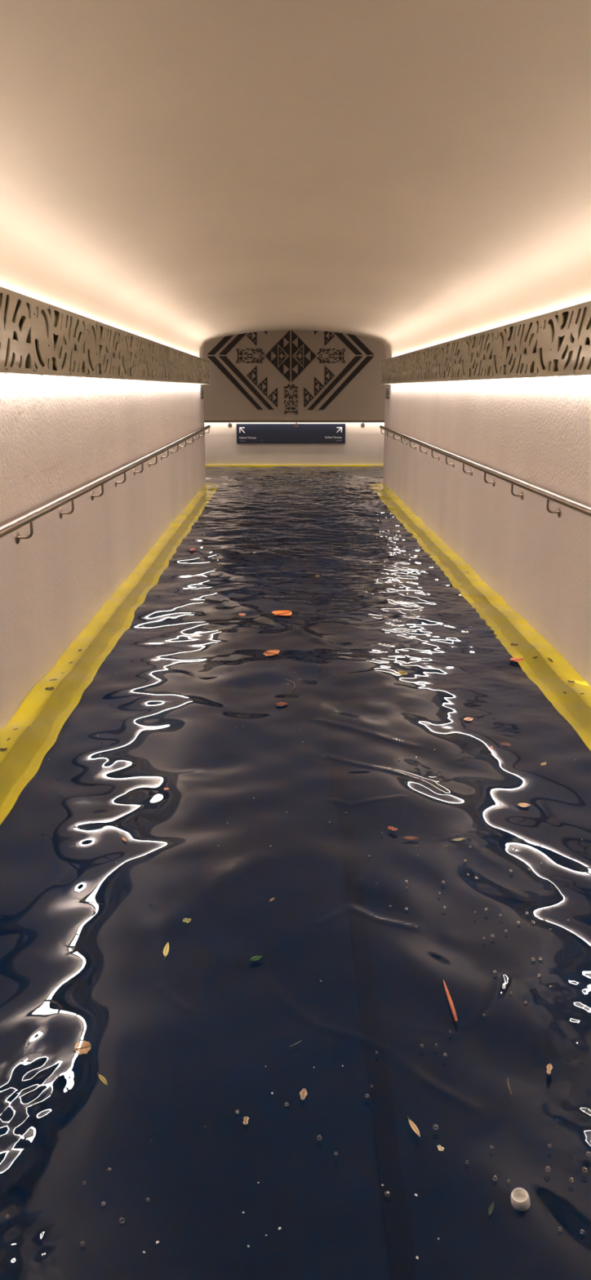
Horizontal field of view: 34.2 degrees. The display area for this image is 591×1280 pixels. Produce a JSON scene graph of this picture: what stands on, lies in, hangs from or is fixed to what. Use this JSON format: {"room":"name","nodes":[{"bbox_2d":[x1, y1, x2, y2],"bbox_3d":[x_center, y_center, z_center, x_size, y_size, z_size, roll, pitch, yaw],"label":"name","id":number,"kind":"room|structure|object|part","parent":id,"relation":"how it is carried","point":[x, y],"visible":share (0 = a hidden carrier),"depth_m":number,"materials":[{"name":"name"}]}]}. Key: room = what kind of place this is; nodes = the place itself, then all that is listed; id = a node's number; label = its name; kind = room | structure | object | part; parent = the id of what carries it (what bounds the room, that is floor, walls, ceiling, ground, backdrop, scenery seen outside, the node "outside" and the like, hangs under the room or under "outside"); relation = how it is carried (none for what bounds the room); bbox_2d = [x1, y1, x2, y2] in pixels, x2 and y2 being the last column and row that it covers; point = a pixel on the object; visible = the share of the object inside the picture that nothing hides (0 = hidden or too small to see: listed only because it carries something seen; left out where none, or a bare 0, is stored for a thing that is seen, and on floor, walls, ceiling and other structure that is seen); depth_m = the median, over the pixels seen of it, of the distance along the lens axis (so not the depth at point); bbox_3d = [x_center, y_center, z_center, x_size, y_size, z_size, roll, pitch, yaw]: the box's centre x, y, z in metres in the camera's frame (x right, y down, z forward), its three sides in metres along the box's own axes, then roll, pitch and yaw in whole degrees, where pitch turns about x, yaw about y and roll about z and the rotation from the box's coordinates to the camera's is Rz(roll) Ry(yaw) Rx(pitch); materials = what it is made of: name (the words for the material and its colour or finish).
{"room":"flooded pedestrian tunnel","nodes":[
{"label":"flooded pedestrian tunnel","id":0,"kind":"room"},
{"bbox_2d":[0,280,205,728],"bbox_3d":[-1.554,-1.220,7.262,0.350,2.280,17.100,0,15,-1],"label":"wall","id":1,"kind":"structure","parent":0,"point":[54,581],"depth_m":5.92,"materials":[{"name":"paint"}]},
{"bbox_2d":[0,286,35,375],"bbox_3d":[-1.274,-1.242,3.837,0.140,0.346,1.238,0,15,-1],"label":"panel","id":2,"kind":"object","parent":1,"relation":"attached to","point":[15,324],"visible":1,"depth_m":4.18,"materials":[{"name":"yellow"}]},
{"bbox_2d":[14,297,87,377],"bbox_3d":[-1.287,-1.556,5.036,0.140,0.346,1.238,0,15,-1],"label":"panel","id":3,"kind":"object","parent":1,"relation":"attached to","point":[58,343],"visible":1,"depth_m":4.96,"materials":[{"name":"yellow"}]},
{"bbox_2d":[70,316,122,379],"bbox_3d":[-1.300,-1.871,6.236,0.140,0.346,1.238,0,15,-1],"label":"panel","id":4,"kind":"object","parent":1,"relation":"attached to","point":[103,341],"visible":1,"depth_m":6.17,"materials":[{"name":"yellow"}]},
{"bbox_2d":[0,425,210,543],"bbox_3d":[-1.340,-1.454,8.129,0.098,0.154,15.291,0,15,-1],"label":"handrail","id":5,"kind":"object","parent":1,"relation":"attached to","point":[6,529],"visible":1,"depth_m":5.69,"materials":[{"name":"silver metal"}]},
{"bbox_2d":[106,329,146,381],"bbox_3d":[-1.313,-2.185,7.436,0.140,0.346,1.238,0,15,-1],"label":"panel","id":6,"kind":"object","parent":1,"relation":"attached to","point":[132,355],"visible":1,"depth_m":7.38,"materials":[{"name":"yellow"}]},
{"bbox_3d":[-1.251,-2.188,7.436,0.010,0.340,1.238,0,15,-1],"label":"plate","id":7,"kind":"part","parent":6,"relation":"part of","materials":[{"name":"beige metal"}]},
{"bbox_2d":[142,337,164,382],"bbox_3d":[-1.326,-2.499,8.636,0.140,0.346,1.238,0,15,-1],"label":"panel","id":8,"kind":"object","parent":1,"relation":"attached to","point":[154,362],"visible":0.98,"depth_m":8.60,"materials":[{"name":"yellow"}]},
{"bbox_2d":[160,344,177,382],"bbox_3d":[-1.339,-2.814,9.836,0.140,0.346,1.238,0,15,-1],"label":"panel","id":9,"kind":"object","parent":1,"relation":"attached to","point":[170,354],"visible":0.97,"depth_m":9.82,"materials":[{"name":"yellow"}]},
{"bbox_2d":[176,349,189,382],"bbox_3d":[-1.352,-3.128,11.036,0.140,0.346,1.238,0,15,-1],"label":"panel","id":10,"kind":"object","parent":1,"relation":"attached to","point":[182,357],"visible":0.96,"depth_m":11.01,"materials":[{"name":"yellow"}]},
{"bbox_2d":[178,353,198,383],"bbox_3d":[-1.365,-3.443,12.236,0.140,0.346,1.238,0,15,-1],"label":"panel","id":11,"kind":"object","parent":1,"relation":"attached to","point":[193,360],"visible":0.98,"depth_m":12.18,"materials":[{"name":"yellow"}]},
{"bbox_3d":[-1.304,-3.446,12.236,0.010,0.340,1.238,0,15,-1],"label":"plate","id":12,"kind":"part","parent":11,"relation":"part of","materials":[{"name":"beige metal"}]},
{"bbox_2d":[195,356,205,384],"bbox_3d":[-1.378,-3.757,13.436,0.140,0.346,1.238,0,15,-1],"label":"panel","id":13,"kind":"object","parent":1,"relation":"attached to","point":[201,362],"visible":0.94,"depth_m":13.37,"materials":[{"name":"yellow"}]},
{"bbox_2d":[200,388,203,399],"bbox_3d":[-1.457,-3.828,14.955,0.014,0.152,0.506,0,15,-1],"label":"plate","id":14,"kind":"object","parent":1,"relation":"attached to","point":[201,389],"visible":1,"depth_m":14.85,"materials":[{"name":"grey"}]},
{"bbox_2d":[204,360,208,384],"bbox_3d":[-1.389,-4.007,14.389,0.140,0.346,0.728,0,15,-1],"label":"panel","id":15,"kind":"object","parent":1,"relation":"attached to","point":[206,362],"visible":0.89,"depth_m":14.35,"materials":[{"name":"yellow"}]},
{"bbox_2d":[202,329,386,420],"bbox_3d":[-0.053,-5.342,18.565,10.260,2.156,0.025,0,15,-1],"label":"wall","id":16,"kind":"structure","parent":0,"point":[363,398],"depth_m":18.64,"materials":[{"name":"beige paint"}]},
{"bbox_2d":[207,330,374,414],"bbox_3d":[-0.092,-5.299,18.556,3.223,1.850,0.012,0,15,-1],"label":"mural","id":17,"kind":"object","parent":16,"relation":"attached to","point":[286,348],"depth_m":18.54,"materials":[{"name":"black paint"}]},
{"bbox_2d":[204,422,384,465],"bbox_3d":[-0.056,-4.847,18.992,10.300,3.350,0.300,0,15,-1],"label":"wall","id":18,"kind":"structure","parent":0,"point":[363,446],"depth_m":19.12,"materials":[{"name":"white paint"}]},
{"bbox_2d":[204,465,370,466],"bbox_3d":[-0.054,-3.411,19.188,10.260,0.152,0.050,0,15,-1],"label":"baseboard","id":19,"kind":"structure","parent":18,"relation":"attached to","point":[205,465],"depth_m":19.15,"materials":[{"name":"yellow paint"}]},
{"bbox_2d":[236,423,345,443],"bbox_3d":[-0.090,-4.081,19.016,2.150,0.381,0.039,0,15,-1],"label":"direction sign","id":20,"kind":"object","parent":18,"relation":"attached to","point":[246,433],"visible":1,"depth_m":19.00,"materials":[{"name":"blue"}]},
{"bbox_2d":[204,420,384,426],"bbox_3d":[-0.053,-4.244,18.879,9.200,0.134,0.224,0,15,-1],"label":"handrail","id":21,"kind":"object","parent":18,"relation":"attached to","point":[362,424],"visible":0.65,"depth_m":18.77,"materials":[{"name":"silver metal"}]},
{"bbox_2d":[0,0,590,356],"bbox_3d":[0.073,-2.845,6.854,3.605,1.070,17.100,0,15,-1],"label":"ceiling","id":22,"kind":"structure","parent":0,"point":[402,175],"depth_m":3.71,"materials":[{"name":"paint"}]},
{"bbox_2d":[382,293,590,686],"bbox_3d":[1.701,-1.229,7.295,0.350,2.280,17.100,0,15,-1],"label":"wall","id":23,"kind":"structure","parent":0,"point":[536,432],"depth_m":6.75,"materials":[{"name":"paint"}]},
{"bbox_2d":[381,359,394,384],"bbox_3d":[1.367,-3.963,14.222,0.140,0.346,0.587,0,15,-1],"label":"panel","id":24,"kind":"object","parent":23,"relation":"attached to","point":[383,366],"visible":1,"depth_m":14.24,"materials":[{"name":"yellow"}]},
{"bbox_3d":[1.305,-3.966,14.221,0.010,0.340,0.587,0,15,-1],"label":"plate","id":25,"kind":"part","parent":24,"relation":"part of","materials":[{"name":"beige metal"}]},
{"bbox_2d":[386,388,390,399],"bbox_3d":[1.434,-3.819,14.921,0.014,0.152,0.528,0,15,-1],"label":"plate","id":26,"kind":"object","parent":23,"relation":"attached to","point":[388,390],"visible":1,"depth_m":14.84,"materials":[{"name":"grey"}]},
{"bbox_2d":[385,356,395,383],"bbox_3d":[1.377,-3.731,13.337,0.140,0.346,1.238,0,15,-1],"label":"panel","id":27,"kind":"object","parent":23,"relation":"attached to","point":[389,362],"visible":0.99,"depth_m":13.29,"materials":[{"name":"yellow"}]},
{"bbox_2d":[394,353,415,383],"bbox_3d":[1.389,-3.417,12.137,0.140,0.346,1.238,0,15,-1],"label":"panel","id":28,"kind":"object","parent":23,"relation":"attached to","point":[401,360],"visible":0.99,"depth_m":12.04,"materials":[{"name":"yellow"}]},
{"bbox_3d":[1.328,-3.420,12.136,0.010,0.340,1.238,0,15,-1],"label":"plate","id":29,"kind":"part","parent":28,"relation":"part of","materials":[{"name":"beige metal"}]},
{"bbox_2d":[405,349,422,382],"bbox_3d":[1.403,-3.103,10.938,0.140,0.346,1.238,0,15,-1],"label":"panel","id":30,"kind":"object","parent":23,"relation":"attached to","point":[413,358],"visible":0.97,"depth_m":10.89,"materials":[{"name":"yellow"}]},
{"bbox_2d":[419,344,440,382],"bbox_3d":[1.415,-2.788,9.738,0.140,0.346,1.238,0,15,-1],"label":"panel","id":31,"kind":"object","parent":23,"relation":"attached to","point":[429,355],"visible":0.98,"depth_m":9.71,"materials":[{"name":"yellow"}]},
{"bbox_2d":[437,337,464,382],"bbox_3d":[1.429,-2.474,8.538,0.140,0.346,1.238,0,15,-1],"label":"panel","id":32,"kind":"object","parent":23,"relation":"attached to","point":[449,368],"visible":0.99,"depth_m":8.47,"materials":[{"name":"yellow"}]},
{"bbox_2d":[460,328,506,381],"bbox_3d":[1.442,-2.159,7.338,0.140,0.346,1.238,0,15,-1],"label":"panel","id":33,"kind":"object","parent":23,"relation":"attached to","point":[477,353],"visible":0.99,"depth_m":7.25,"materials":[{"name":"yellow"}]},
{"bbox_2d":[379,425,590,517],"bbox_3d":[1.469,-1.435,8.059,0.098,0.154,15.088,0,15,-1],"label":"handrail","id":34,"kind":"object","parent":23,"relation":"attached to","point":[583,508],"visible":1,"depth_m":6.54,"materials":[{"name":"silver metal"}]},
{"bbox_2d":[491,315,551,379],"bbox_3d":[1.455,-1.845,6.138,0.140,0.346,1.238,0,15,-1],"label":"panel","id":35,"kind":"object","parent":23,"relation":"attached to","point":[515,344],"visible":0.98,"depth_m":6.04,"materials":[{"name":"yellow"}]},
{"bbox_2d":[535,300,590,377],"bbox_3d":[1.468,-1.531,4.938,0.140,0.346,1.238,0,15,-1],"label":"panel","id":36,"kind":"object","parent":23,"relation":"attached to","point":[564,337],"visible":1,"depth_m":5.02,"materials":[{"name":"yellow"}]},
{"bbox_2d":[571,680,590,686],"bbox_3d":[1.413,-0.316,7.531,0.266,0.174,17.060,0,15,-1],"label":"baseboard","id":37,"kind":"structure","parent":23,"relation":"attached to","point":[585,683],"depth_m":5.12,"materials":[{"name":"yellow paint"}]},
{"bbox_3d":[0.053,-0.687,9.409,10.700,0.100,20.950,0,15,-1],"label":"floor","id":38,"kind":"structure","parent":0,"visible":0},
{"bbox_2d":[0,465,590,1279],"bbox_3d":[0.046,-0.863,9.213,10.243,0.058,20.639,0,15,-1],"label":"water","id":39,"kind":"object","parent":38,"relation":"on","point":[179,691],"depth_m":2.82,"materials":[{"name":"blue liquid"}]},
{"bbox_2d":[71,1041,88,1054],"bbox_3d":[-0.499,0.955,2.251,0.045,0.005,0.043,8,17,28],"label":"fallen leaf","id":40,"kind":"object","parent":39,"relation":"on","point":[76,1045],"visible":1,"depth_m":2.25,"materials":[{"name":"plant"}]},
{"bbox_2d":[80,1240,84,1246],"bbox_3d":[-0.386,1.091,1.740,0.010,0.005,0.010,3,15,13],"label":"bubble","id":41,"kind":"object","parent":39,"relation":"on","point":[82,1242],"visible":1,"depth_m":1.74,"materials":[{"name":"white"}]},
{"bbox_2d":[118,1217,124,1222],"bbox_3d":[-0.323,1.078,1.789,0.012,0.006,0.012,5,15,17],"label":"bubble","id":42,"kind":"object","parent":39,"relation":"on","point":[122,1220],"visible":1,"depth_m":1.79,"materials":[{"name":"white"}]},
{"bbox_2d":[163,942,168,958],"bbox_3d":[-0.356,0.854,2.640,0.015,0.006,0.080,0,15,-1],"label":"fallen leaf","id":43,"kind":"object","parent":39,"relation":"on","point":[166,949],"visible":1,"depth_m":2.65,"materials":[{"name":"yellow plant"}]},
{"bbox_2d":[234,1109,239,1114],"bbox_3d":[-0.125,1.008,2.057,0.012,0.006,0.012,10,17,32],"label":"bubble","id":44,"kind":"object","parent":39,"relation":"on","point":[237,1111],"visible":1,"depth_m":2.05,"materials":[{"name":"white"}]},
{"bbox_2d":[242,1115,248,1124],"bbox_3d":[-0.105,1.014,2.029,0.012,0.003,0.024,1,15,4],"label":"fallen leaf","id":45,"kind":"object","parent":39,"relation":"on","point":[246,1118],"visible":1,"depth_m":2.03,"materials":[{"name":"brown plant"}]},
{"bbox_2d":[248,955,262,960],"bbox_3d":[-0.109,0.863,2.606,0.042,0.004,0.020,-8,17,-29],"label":"fallen leaf","id":46,"kind":"object","parent":39,"relation":"on","point":[255,957],"visible":1,"depth_m":2.60,"materials":[{"name":"green plant"}]},
{"bbox_2d":[263,649,279,656],"bbox_3d":[-0.144,0.076,5.595,0.097,0.013,0.155,6,16,21],"label":"fallen leaf","id":47,"kind":"object","parent":39,"relation":"on","point":[270,652],"visible":1,"depth_m":5.60,"materials":[{"name":"orange plant"}]},
{"bbox_2d":[275,702,287,706],"bbox_3d":[-0.070,0.314,4.705,0.054,0.007,0.054,-14,20,-43],"label":"fallen leaf","id":48,"kind":"object","parent":39,"relation":"on","point":[279,704],"visible":1,"depth_m":4.70,"materials":[{"name":"red plant"}]},
{"bbox_2d":[271,610,292,616],"bbox_3d":[-0.094,-0.182,6.575,0.142,0.018,0.142,0,15,2],"label":"fallen leaf","id":49,"kind":"object","parent":39,"relation":"on","point":[275,612],"visible":1,"depth_m":6.59,"materials":[{"name":"orange plant"}]},
{"bbox_2d":[299,1088,307,1100],"bbox_3d":[0.017,0.994,2.104,0.017,0.004,0.035,2,15,7],"label":"fallen leaf","id":50,"kind":"object","parent":39,"relation":"on","point":[303,1093],"visible":1,"depth_m":2.11,"materials":[{"name":"plant"}]},
{"bbox_2d":[316,1134,322,1140],"bbox_3d":[0.049,1.026,1.986,0.012,0.006,0.012,-8,16,-27],"label":"bubble","id":51,"kind":"object","parent":39,"relation":"on","point":[319,1137],"visible":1,"depth_m":1.98,"materials":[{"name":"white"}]},
{"bbox_2d":[384,1191,391,1196],"bbox_3d":[0.177,1.062,1.847,0.012,0.006,0.012,-1,15,-5],"label":"bubble","id":52,"kind":"object","parent":39,"relation":"on","point":[387,1193],"visible":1,"depth_m":1.84,"materials":[{"name":"white"}]},
{"bbox_2d":[387,826,397,831],"bbox_3d":[0.340,0.662,3.373,0.024,0.004,0.041,-12,19,-39],"label":"fallen leaf","id":53,"kind":"object","parent":39,"relation":"on","point":[393,828],"visible":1,"depth_m":3.37,"materials":[{"name":"plant"}]},
{"bbox_2d":[395,671,407,675],"bbox_3d":[0.558,0.182,5.195,0.088,0.009,0.077,-8,17,-29],"label":"fallen leaf","id":54,"kind":"object","parent":39,"relation":"on","point":[402,672],"visible":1,"depth_m":5.20,"materials":[{"name":"yellow plant"}]},
{"bbox_2d":[403,836,418,839],"bbox_3d":[0.393,0.680,3.307,0.060,0.005,0.023,2,15,6],"label":"fallen leaf","id":55,"kind":"object","parent":39,"relation":"on","point":[406,837],"visible":1,"depth_m":3.31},
{"bbox_2d":[407,1115,420,1137],"bbox_3d":[0.248,1.018,2.013,0.012,0.004,0.063,-5,16,-19],"label":"fallen leaf","id":56,"kind":"object","parent":39,"relation":"on","point":[415,1128],"visible":1,"depth_m":2.01,"materials":[{"name":"plant"}]},
{"bbox_2d":[432,1124,439,1129],"bbox_3d":[0.294,1.018,2.015,0.013,0.006,0.013,11,18,36],"label":"bubble","id":57,"kind":"object","parent":39,"relation":"on","point":[435,1126],"visible":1,"depth_m":2.01,"materials":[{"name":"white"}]},
{"bbox_2d":[437,1145,444,1151],"bbox_3d":[0.295,1.034,1.956,0.015,0.003,0.014,5,16,19],"label":"fallen leaf","id":58,"kind":"object","parent":39,"relation":"on","point":[440,1148],"visible":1,"depth_m":1.96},
{"bbox_2d":[443,979,457,1022],"bbox_3d":[0.391,0.910,2.432,0.010,0.010,0.166,-1,15,-2],"label":"twig","id":59,"kind":"object","parent":39,"relation":"on","point":[448,995],"visible":1,"depth_m":2.41,"materials":[{"name":"orange wood"}]},
{"bbox_2d":[451,838,465,840],"bbox_3d":[0.554,0.683,3.293,0.055,0.004,0.018,-2,15,-8],"label":"fallen leaf","id":60,"kind":"object","parent":39,"relation":"on","point":[454,839],"visible":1,"depth_m":3.29,"materials":[{"name":"yellow plant"}]},
{"bbox_2d":[463,717,473,720],"bbox_3d":[0.807,0.369,4.486,0.045,0.005,0.045,1,15,4],"label":"fallen leaf","id":61,"kind":"object","parent":39,"relation":"on","point":[465,718],"visible":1,"depth_m":4.49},
{"bbox_2d":[488,1201,494,1217],"bbox_3d":[0.368,1.073,1.811,0.008,0.004,0.039,7,16,25],"label":"fallen leaf","id":62,"kind":"object","parent":39,"relation":"on","point":[491,1206],"visible":1,"depth_m":1.81,"materials":[{"name":"green plant"}]},
{"bbox_2d":[492,1175,497,1180],"bbox_3d":[0.392,1.053,1.884,0.010,0.005,0.010,0,15,-1],"label":"bubble","id":63,"kind":"object","parent":39,"relation":"on","point":[495,1177],"visible":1,"depth_m":1.88,"materials":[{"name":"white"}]},
{"bbox_2d":[508,657,524,662],"bbox_3d":[1.256,0.112,5.461,0.074,0.009,0.074,8,17,29],"label":"fallen leaf","id":64,"kind":"object","parent":39,"relation":"on","point":[517,660],"visible":1,"depth_m":5.46,"materials":[{"name":"orange plant"}]},
{"bbox_3d":[0.429,1.065,1.831,0.037,0.031,0.039,14,20,43],"label":"bottle cap","id":65,"kind":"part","parent":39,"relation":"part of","materials":[{"name":"white plastic"}]},
{"bbox_2d":[517,803,530,807],"bbox_3d":[0.844,0.612,3.563,0.042,0.005,0.036,-8,17,-29],"label":"fallen leaf","id":66,"kind":"object","parent":39,"relation":"on","point":[523,805],"visible":1,"depth_m":3.56,"materials":[{"name":"plant"}]},
{"bbox_2d":[544,1165,551,1171],"bbox_3d":[0.501,1.047,1.907,0.013,0.006,0.013,9,17,31],"label":"bubble","id":67,"kind":"object","parent":39,"relation":"on","point":[548,1168],"visible":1,"depth_m":1.90,"materials":[{"name":"white"}]},
{"bbox_2d":[546,1063,552,1074],"bbox_3d":[0.576,0.974,2.183,0.014,0.004,0.037,5,16,20],"label":"fallen leaf","id":68,"kind":"object","parent":39,"relation":"on","point":[549,1067],"visible":1,"depth_m":2.18,"materials":[{"name":"plant"}]},
{"bbox_2d":[568,1177,574,1182],"bbox_3d":[0.540,1.054,1.881,0.010,0.005,0.010,-9,17,-32],"label":"bubble","id":69,"kind":"object","parent":39,"relation":"on","point":[571,1179],"visible":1,"depth_m":1.88,"materials":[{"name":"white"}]},
{"bbox_2d":[582,1166,587,1172],"bbox_3d":[0.574,1.047,1.905,0.012,0.006,0.012,0,15,1],"label":"bubble","id":70,"kind":"object","parent":39,"relation":"on","point":[584,1169],"visible":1,"depth_m":1.90,"materials":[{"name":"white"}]},
{"bbox_2d":[586,1151,590,1155],"bbox_3d":[0.593,1.037,1.944,0.011,0.006,0.011,-5,16,-19],"label":"bubble","id":71,"kind":"object","parent":39,"relation":"on","point":[588,1153],"visible":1,"depth_m":1.94,"materials":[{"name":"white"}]}
]}

